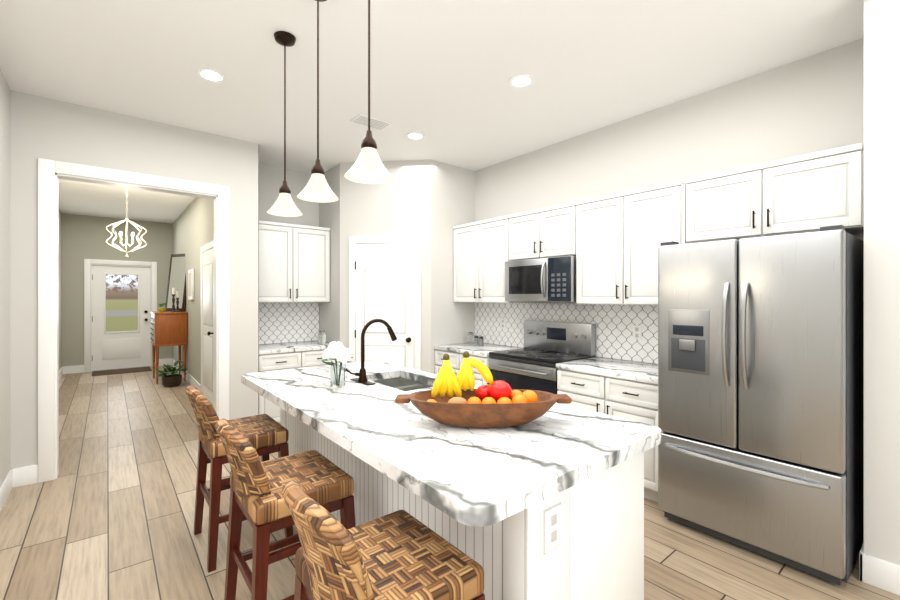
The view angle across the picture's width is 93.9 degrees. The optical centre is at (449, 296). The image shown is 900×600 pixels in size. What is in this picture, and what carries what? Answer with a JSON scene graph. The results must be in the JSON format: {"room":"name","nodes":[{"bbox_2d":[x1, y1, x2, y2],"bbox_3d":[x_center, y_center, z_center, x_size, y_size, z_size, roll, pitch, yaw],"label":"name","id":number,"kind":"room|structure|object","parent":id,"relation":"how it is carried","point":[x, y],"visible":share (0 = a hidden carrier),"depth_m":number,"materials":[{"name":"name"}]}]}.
{"room":"kitchen","nodes":[
{"label":"kitchen","id":0,"kind":"room"},
{"bbox_2d":[0,69,9,486],"bbox_3d":[-1.354,-0.060,0.663,0.140,2.960,6.240,0,0,-39],"label":"wall","id":1,"kind":"structure","parent":0,"point":[4,279],"depth_m":2.95,"materials":[{"name":"grey paint"}]},
{"bbox_2d":[0,468,14,512],"bbox_3d":[-1.294,1.350,0.712,0.015,0.140,6.240,0,0,-39],"label":"baseboard","id":2,"kind":"structure","parent":1,"relation":"attached to","point":[6,487],"depth_m":2.96,"materials":[{"name":"white"}]},
{"bbox_2d":[59,209,61,369],"bbox_3d":[-5.328,-0.060,5.410,0.120,2.960,5.880,0,0,-39],"label":"wall","id":3,"kind":"structure","parent":0,"point":[60,289],"depth_m":7.50,"materials":[{"name":"grey paint"}]},
{"bbox_2d":[59,366,63,379],"bbox_3d":[-5.286,1.350,5.464,0.015,0.140,5.850,0,0,-39],"label":"baseboard","id":4,"kind":"structure","parent":3,"relation":"attached to","point":[61,371],"depth_m":7.49,"materials":[{"name":"white wood"}]},
{"bbox_2d":[62,213,171,371],"bbox_3d":[-6.522,-0.060,8.321,1.950,2.960,0.140,0,0,-39],"label":"wall","id":5,"kind":"structure","parent":0,"point":[84,237],"depth_m":7.99,"materials":[{"name":"grey paint"}]},
{"bbox_2d":[64,365,83,373],"bbox_3d":[-7.004,1.350,7.828,0.280,0.140,0.015,0,0,-39],"label":"baseboard","id":6,"kind":"structure","parent":5,"relation":"attached to","point":[78,368],"depth_m":7.82,"materials":[{"name":"white wood"}]},
{"bbox_2d":[84,259,156,371],"bbox_3d":[-6.499,0.350,8.324,1.130,2.140,0.160,0,0,-39],"label":"door frame","id":7,"kind":"structure","parent":5,"relation":"attached to","point":[153,283],"depth_m":7.99,"materials":[{"name":"white wood"}]},
{"bbox_2d":[92,265,149,370],"bbox_3d":[-6.469,0.401,8.286,0.906,2.014,0.130,0,0,-39],"label":"front door","id":8,"kind":"structure","parent":5,"relation":"in","point":[120,349],"depth_m":8.27,"materials":[{"name":"white wood"}]},
{"bbox_2d":[10,90,258,468],"bbox_3d":[-2.693,-0.060,3.682,1.880,2.960,0.130,0,0,-39],"label":"wall","id":9,"kind":"structure","parent":0,"point":[48,128],"depth_m":3.47,"materials":[{"name":"grey paint"}]},
{"bbox_2d":[38,158,228,482],"bbox_3d":[-2.686,0.179,3.687,1.321,2.482,0.174,0,0,-39],"label":"door frame","id":10,"kind":"structure","parent":9,"relation":"attached to","point":[51,173],"depth_m":3.31,"materials":[{"name":"white wood"}]},
{"bbox_2d":[172,145,258,412],"bbox_3d":[-3.871,-0.060,6.514,0.125,2.960,6.010,0,0,-39],"label":"wall","id":11,"kind":"structure","parent":0,"point":[192,228],"depth_m":6.57,"materials":[{"name":"grey paint"}]},
{"bbox_2d":[188,269,193,299],"bbox_3d":[-4.140,-0.200,6.715,0.033,0.480,0.400,0,0,-39],"label":"picture frame","id":12,"kind":"object","parent":11,"relation":"attached to","point":[190,284],"visible":1,"depth_m":6.59,"materials":[{"name":"white"}]},
{"bbox_2d":[171,358,213,406],"bbox_3d":[-3.975,1.350,6.533,0.015,0.140,5.850,0,0,-39],"label":"baseboard","id":13,"kind":"structure","parent":11,"relation":"attached to","point":[189,378],"depth_m":6.48,"materials":[{"name":"white"}]},
{"bbox_2d":[201,240,213,397],"bbox_3d":[-3.259,0.352,5.601,0.076,2.135,1.030,0,0,-39],"label":"door","id":14,"kind":"structure","parent":11,"relation":"in","point":[207,317],"depth_m":5.62,"materials":[{"name":"white wood"}]},
{"bbox_2d":[259,164,318,343],"bbox_3d":[-1.433,-0.060,5.554,2.440,2.960,0.120,0,0,-39],"label":"wall","id":15,"kind":"structure","parent":0,"point":[271,179],"depth_m":5.02,"materials":[{"name":"grey paint"}]},
{"bbox_2d":[259,302,318,343],"bbox_3d":[-1.992,0.303,5.012,0.879,0.482,0.008,0,0,-39],"label":"backsplash","id":16,"kind":"structure","parent":15,"relation":"attached to","point":[281,322],"depth_m":5.05,"materials":[{"name":"tile"}]},
{"bbox_2d":[259,220,329,302],"bbox_3d":[-1.873,-0.383,4.866,0.879,0.885,0.384,0,0,-39],"label":"upper cabinet","id":17,"kind":"object","parent":15,"relation":"attached to","point":[294,262],"visible":0.85,"depth_m":4.75,"materials":[{"name":"white wood"}]},
{"bbox_2d":[319,160,474,373],"bbox_3d":[-0.671,-0.060,5.214,1.410,2.960,1.370,0,0,-39],"label":"wall","id":18,"kind":"structure","parent":0,"point":[431,203],"depth_m":4.80,"materials":[{"name":"grey paint"}]},
{"bbox_2d":[349,236,420,369],"bbox_3d":[-0.740,0.367,4.753,0.591,2.105,0.607,0,0,-39],"label":"pantry door","id":19,"kind":"structure","parent":18,"relation":"in","point":[385,280],"depth_m":4.75,"materials":[{"name":"white wood"}]},
{"bbox_2d":[0,0,863,222],"bbox_3d":[-1.743,-1.570,4.353,4.700,0.060,12.450,0,0,-39],"label":"ceiling","id":20,"kind":"structure","parent":0,"point":[443,73],"depth_m":2.77,"materials":[{"name":"white paint"}]},
{"bbox_2d":[106,188,146,257],"bbox_3d":[-4.301,-1.028,5.590,0.436,1.020,0.436,0,0,-39],"label":"chandelier","id":21,"kind":"object","parent":20,"relation":"hanging from","point":[126,244],"visible":0.92,"depth_m":5.57,"materials":[{"name":"white painted metal"}]},
{"bbox_2d":[196,68,225,82],"bbox_3d":[-1.658,-1.536,2.919,0.184,0.007,0.184,0,0,-39],"label":"recessed light","id":22,"kind":"object","parent":20,"relation":"in","point":[210,75],"visible":1,"depth_m":2.91,"materials":[{"name":"white plastic"}]},
{"bbox_2d":[267,31,302,216],"bbox_3d":[-0.978,-1.016,2.488,0.200,1.043,0.200,0,0,-39],"label":"pendant lamp","id":23,"kind":"object","parent":20,"relation":"hanging from","point":[284,205],"visible":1,"depth_m":2.48,"materials":[{"name":"white glass"}]},
{"bbox_2d":[297,0,338,202],"bbox_3d":[-0.660,-1.016,2.100,0.200,1.043,0.200,0,0,-39],"label":"pendant lamp","id":24,"kind":"object","parent":20,"relation":"hanging from","point":[317,188],"visible":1,"depth_m":2.10,"materials":[{"name":"white glass"}]},
{"bbox_2d":[344,0,392,183],"bbox_3d":[-0.335,-1.016,1.740,0.200,1.043,0.200,0,0,-39],"label":"pendant lamp","id":25,"kind":"object","parent":20,"relation":"hanging from","point":[368,167],"visible":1,"depth_m":1.73,"materials":[{"name":"white glass"}]},
{"bbox_2d":[350,114,391,129],"bbox_3d":[-0.691,-1.534,3.695,0.320,0.010,0.180,0,0,-39],"label":"ceiling vent","id":26,"kind":"object","parent":20,"relation":"in","point":[361,119],"visible":0.96,"depth_m":3.68,"materials":[{"name":"white metal"}]},
{"bbox_2d":[406,132,424,139],"bbox_3d":[-0.332,-1.536,4.014,0.184,0.007,0.184,0,0,-39],"label":"recessed light","id":27,"kind":"object","parent":20,"relation":"in","point":[415,136],"visible":1,"depth_m":4.01,"materials":[{"name":"white plastic"}]},
{"bbox_2d":[509,75,534,88],"bbox_3d":[0.511,-1.536,2.997,0.184,0.007,0.184,0,0,-39],"label":"recessed light","id":28,"kind":"object","parent":20,"relation":"in","point":[521,81],"visible":1,"depth_m":3.00,"materials":[{"name":"white plastic"}]},
{"bbox_2d":[0,365,899,599],"bbox_3d":[-1.743,1.450,4.353,4.700,0.060,12.450,0,0,-39],"label":"floor","id":29,"kind":"structure","parent":0,"point":[108,513],"depth_m":2.51,"materials":[{"name":"brown wood"}]},
{"bbox_2d":[92,367,151,375],"bbox_3d":[-6.251,1.414,8.012,0.880,0.012,0.560,0,0,-39],"label":"rug","id":30,"kind":"object","parent":29,"relation":"on","point":[118,371],"visible":1,"depth_m":7.94,"materials":[{"name":"fabric"}]},
{"bbox_2d":[150,311,186,383],"bbox_3d":[-4.846,0.838,7.223,0.470,1.165,0.750,0,0,-39],"label":"side table","id":31,"kind":"object","parent":29,"relation":"on","point":[168,328],"visible":1,"depth_m":6.96,"materials":[{"name":"brown wood"}]},
{"bbox_2d":[157,303,166,311],"bbox_3d":[-4.890,0.177,7.135,0.136,0.154,0.133,0,0,-39],"label":"plant","id":32,"kind":"object","parent":31,"relation":"on","point":[161,309],"visible":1,"depth_m":7.11,"materials":[{"name":"green plant"}]},
{"bbox_2d":[171,288,177,311],"bbox_3d":[-4.643,0.049,7.053,0.077,0.410,0.077,0,0,36],"label":"candlestick","id":33,"kind":"object","parent":31,"relation":"on","point":[173,294],"depth_m":7.05,"materials":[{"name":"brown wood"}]},
{"bbox_2d":[165,254,185,311],"bbox_3d":[-4.775,-0.255,7.374,0.500,1.017,0.136,0,0,23],"label":"mirror","id":34,"kind":"object","parent":31,"relation":"on","point":[177,276],"visible":0.62,"depth_m":7.37,"materials":[{"name":"brown mirror"}]},
{"bbox_2d":[156,361,188,386],"bbox_3d":[-4.431,1.225,6.711,0.453,0.390,0.413,0,0,-39],"label":"potted plant","id":35,"kind":"object","parent":29,"relation":"on","point":[173,379],"visible":1,"depth_m":6.64,"materials":[{"name":"green plant"}]},
{"bbox_2d":[185,385,292,572],"bbox_3d":[-1.253,0.958,2.462,0.507,0.924,0.476,0,0,-39],"label":"bar stool","id":36,"kind":"object","parent":29,"relation":"on","point":[265,435],"visible":0.62,"depth_m":2.32,"materials":[{"name":"wicker"}]},
{"bbox_2d":[215,419,355,599],"bbox_3d":[-0.723,0.958,1.811,0.507,0.924,0.476,0,0,-39],"label":"bar stool","id":37,"kind":"object","parent":29,"relation":"on","point":[257,502],"visible":0.85,"depth_m":1.68,"materials":[{"name":"wicker"}]},
{"bbox_2d":[259,340,338,423],"bbox_3d":[-1.788,0.983,4.761,0.879,0.875,0.654,0,0,-39],"label":"base cabinet","id":38,"kind":"object","parent":29,"relation":"on","point":[282,356],"visible":0.4,"depth_m":4.46,"materials":[{"name":"white wood"}]},
{"bbox_2d":[318,330,325,343],"bbox_3d":[-1.488,0.467,4.878,0.090,0.154,0.090,0,0,-39],"label":"jar","id":39,"kind":"object","parent":38,"relation":"on","point":[321,337],"depth_m":4.84,"materials":[{"name":"white"}]},
{"bbox_2d":[282,480,484,599],"bbox_3d":[-0.214,0.958,1.219,0.507,0.924,0.476,0,0,-39],"label":"bar stool","id":40,"kind":"object","parent":29,"relation":"on","point":[400,555],"visible":1,"depth_m":1.14,"materials":[{"name":"wicker"}]},
{"bbox_2d":[434,348,488,385],"bbox_3d":[0.334,1.002,4.601,0.621,0.835,0.840,0,0,-39],"label":"base cabinet","id":41,"kind":"object","parent":29,"relation":"on","point":[456,358],"depth_m":4.43,"materials":[{"name":"white wood"}]},
{"bbox_2d":[434,344,518,355],"bbox_3d":[0.330,0.565,4.597,0.632,0.040,0.845,0,0,-39],"label":"countertop","id":42,"kind":"structure","parent":41,"relation":"on","point":[478,350],"depth_m":4.48,"materials":[{"name":"white stone"}]},
{"bbox_2d":[467,332,473,343],"bbox_3d":[0.241,0.475,4.894,0.080,0.138,0.078,0,0,-39],"label":"canister","id":43,"kind":"object","parent":42,"relation":"on","point":[470,337],"visible":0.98,"depth_m":4.86,"materials":[{"name":"clear glass"}]},
{"bbox_2d":[474,335,478,344],"bbox_3d":[0.302,0.490,4.788,0.056,0.108,0.055,0,0,-39],"label":"spice jar","id":44,"kind":"object","parent":42,"relation":"on","point":[476,339],"visible":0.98,"depth_m":4.77,"materials":[{"name":"clear glass"}]},
{"bbox_2d":[479,336,483,345],"bbox_3d":[0.349,0.490,4.698,0.056,0.108,0.055,0,0,-39],"label":"spice jar","id":45,"kind":"object","parent":42,"relation":"on","point":[481,341],"visible":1,"depth_m":4.68,"materials":[{"name":"clear glass"}]},
{"bbox_2d":[280,408,650,599],"bbox_3d":[-0.213,1.008,2.415,0.750,0.825,2.356,0,0,-39],"label":"kitchen island","id":46,"kind":"object","parent":29,"relation":"on","point":[548,504],"depth_m":1.52,"materials":[{"name":"white wood"}]},
{"bbox_2d":[241,360,660,535],"bbox_3d":[-0.294,0.570,2.354,1.080,0.051,2.460,0,0,-39],"label":"island countertop","id":47,"kind":"structure","parent":46,"relation":"on","point":[478,478],"depth_m":1.59,"materials":[{"name":"white stone"}]},
{"bbox_2d":[321,342,353,387],"bbox_3d":[-0.678,0.407,2.559,0.202,0.274,0.203,0,0,-39],"label":"flower vase","id":48,"kind":"object","parent":47,"relation":"on","point":[337,351],"visible":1,"depth_m":2.51,"materials":[{"name":"clear glass"}]},
{"bbox_2d":[346,319,396,384],"bbox_3d":[-0.506,0.343,2.736,0.372,0.401,0.240,0,0,-39],"label":"gooseneck faucet","id":49,"kind":"object","parent":47,"relation":"on","point":[362,378],"visible":0.98,"depth_m":2.68,"materials":[{"name":"brown metal"}]},
{"bbox_2d":[377,376,432,391],"bbox_3d":[-0.315,0.690,2.775,0.368,0.213,0.628,0,0,-39],"label":"sink","id":50,"kind":"object","parent":47,"relation":"in","point":[403,382],"depth_m":3.03,"materials":[{"name":"silver metal"}]},
{"bbox_2d":[395,351,571,427],"bbox_3d":[0.141,0.392,1.812,0.624,0.305,0.528,0,0,-39],"label":"fruit bowl","id":51,"kind":"object","parent":47,"relation":"on","point":[447,399],"visible":1,"depth_m":1.75,"materials":[{"name":"brown wood"}]},
{"bbox_2d":[489,320,595,393],"bbox_3d":[0.831,0.833,3.936,0.646,1.175,0.794,0,0,-39],"label":"range","id":52,"kind":"object","parent":29,"relation":"on","point":[541,354],"visible":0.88,"depth_m":3.88,"materials":[{"name":"silver metal"}]},
{"bbox_2d":[557,368,657,501],"bbox_3d":[1.386,1.002,3.310,0.621,0.835,0.856,0,0,-39],"label":"base cabinet","id":53,"kind":"object","parent":29,"relation":"on","point":[626,389],"depth_m":3.02,"materials":[{"name":"white wood"}]},
{"bbox_2d":[556,357,657,383],"bbox_3d":[1.381,0.565,3.308,0.632,0.040,0.858,0,0,-39],"label":"countertop","id":54,"kind":"structure","parent":53,"relation":"on","point":[636,370],"depth_m":3.25,"materials":[{"name":"white stone"}]},
{"bbox_2d":[658,225,863,585],"bbox_3d":[1.854,0.537,2.541,0.835,1.765,0.870,0,0,-39],"label":"refrigerator","id":55,"kind":"object","parent":29,"relation":"on","point":[761,387],"visible":1,"depth_m":2.24,"materials":[{"name":"grey metal"}]},
{"bbox_2d":[475,38,863,360],"bbox_3d":[0.985,-0.060,4.410,0.140,2.960,4.950,0,0,-39],"label":"wall","id":56,"kind":"structure","parent":0,"point":[811,104],"depth_m":3.17,"materials":[{"name":"grey paint"}]},
{"bbox_2d":[453,215,530,302],"bbox_3d":[0.447,-0.382,4.675,0.351,0.885,0.870,0,0,-39],"label":"upper cabinet","id":57,"kind":"object","parent":56,"relation":"attached to","point":[481,248],"depth_m":4.52,"materials":[{"name":"white wood"}]},
{"bbox_2d":[509,201,576,260],"bbox_3d":[0.970,-0.595,4.033,0.351,0.460,0.775,0,0,-39],"label":"upper cabinet","id":58,"kind":"object","parent":56,"relation":"attached to","point":[547,232],"depth_m":3.88,"materials":[{"name":"white wood"}]},
{"bbox_2d":[505,256,575,301],"bbox_3d":[0.923,-0.157,3.997,0.469,0.397,0.764,0,0,-39],"label":"over-the-range microwave","id":59,"kind":"object","parent":58,"relation":"attached to","point":[552,279],"visible":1,"depth_m":3.81,"materials":[{"name":"silver metal"}]},
{"bbox_2d":[475,302,657,363],"bbox_3d":[1.096,0.303,4.145,0.016,0.482,2.515,0,0,-39],"label":"backsplash","id":60,"kind":"structure","parent":56,"relation":"attached to","point":[627,332],"depth_m":3.84,"materials":[{"name":"tile"}]},
{"bbox_2d":[573,180,681,304],"bbox_3d":[1.490,-0.382,3.397,0.351,0.885,0.858,0,0,-39],"label":"upper cabinet","id":61,"kind":"object","parent":56,"relation":"attached to","point":[611,242],"depth_m":3.27,"materials":[{"name":"white wood"}]},
{"bbox_2d":[681,143,863,242],"bbox_3d":[2.059,-0.602,2.699,0.351,0.445,0.891,0,0,-39],"label":"upper cabinet","id":62,"kind":"object","parent":56,"relation":"attached to","point":[809,192],"depth_m":2.52,"materials":[{"name":"white wood"}]},
{"bbox_2d":[864,0,899,564],"bbox_3d":[2.990,-0.060,1.516,0.690,2.960,2.070,0,0,-39],"label":"wall","id":63,"kind":"structure","parent":0,"point":[882,279],"depth_m":2.05,"materials":[{"name":"grey paint"}]},
{"bbox_2d":[859,549,899,595],"bbox_3d":[2.713,1.350,1.299,0.015,0.140,2.085,0,0,-39],"label":"baseboard","id":64,"kind":"structure","parent":63,"relation":"attached to","point":[879,573],"depth_m":2.05,"materials":[{"name":"white wood"}]},
{"label":"outside","id":65,"kind":"structure","parent":0,"visible":0},
{"bbox_2d":[106,274,137,331],"bbox_3d":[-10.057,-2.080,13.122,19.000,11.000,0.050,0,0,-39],"label":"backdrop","id":66,"kind":"structure","parent":65,"point":[121,302],"depth_m":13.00,"materials":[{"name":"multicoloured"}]}
]}

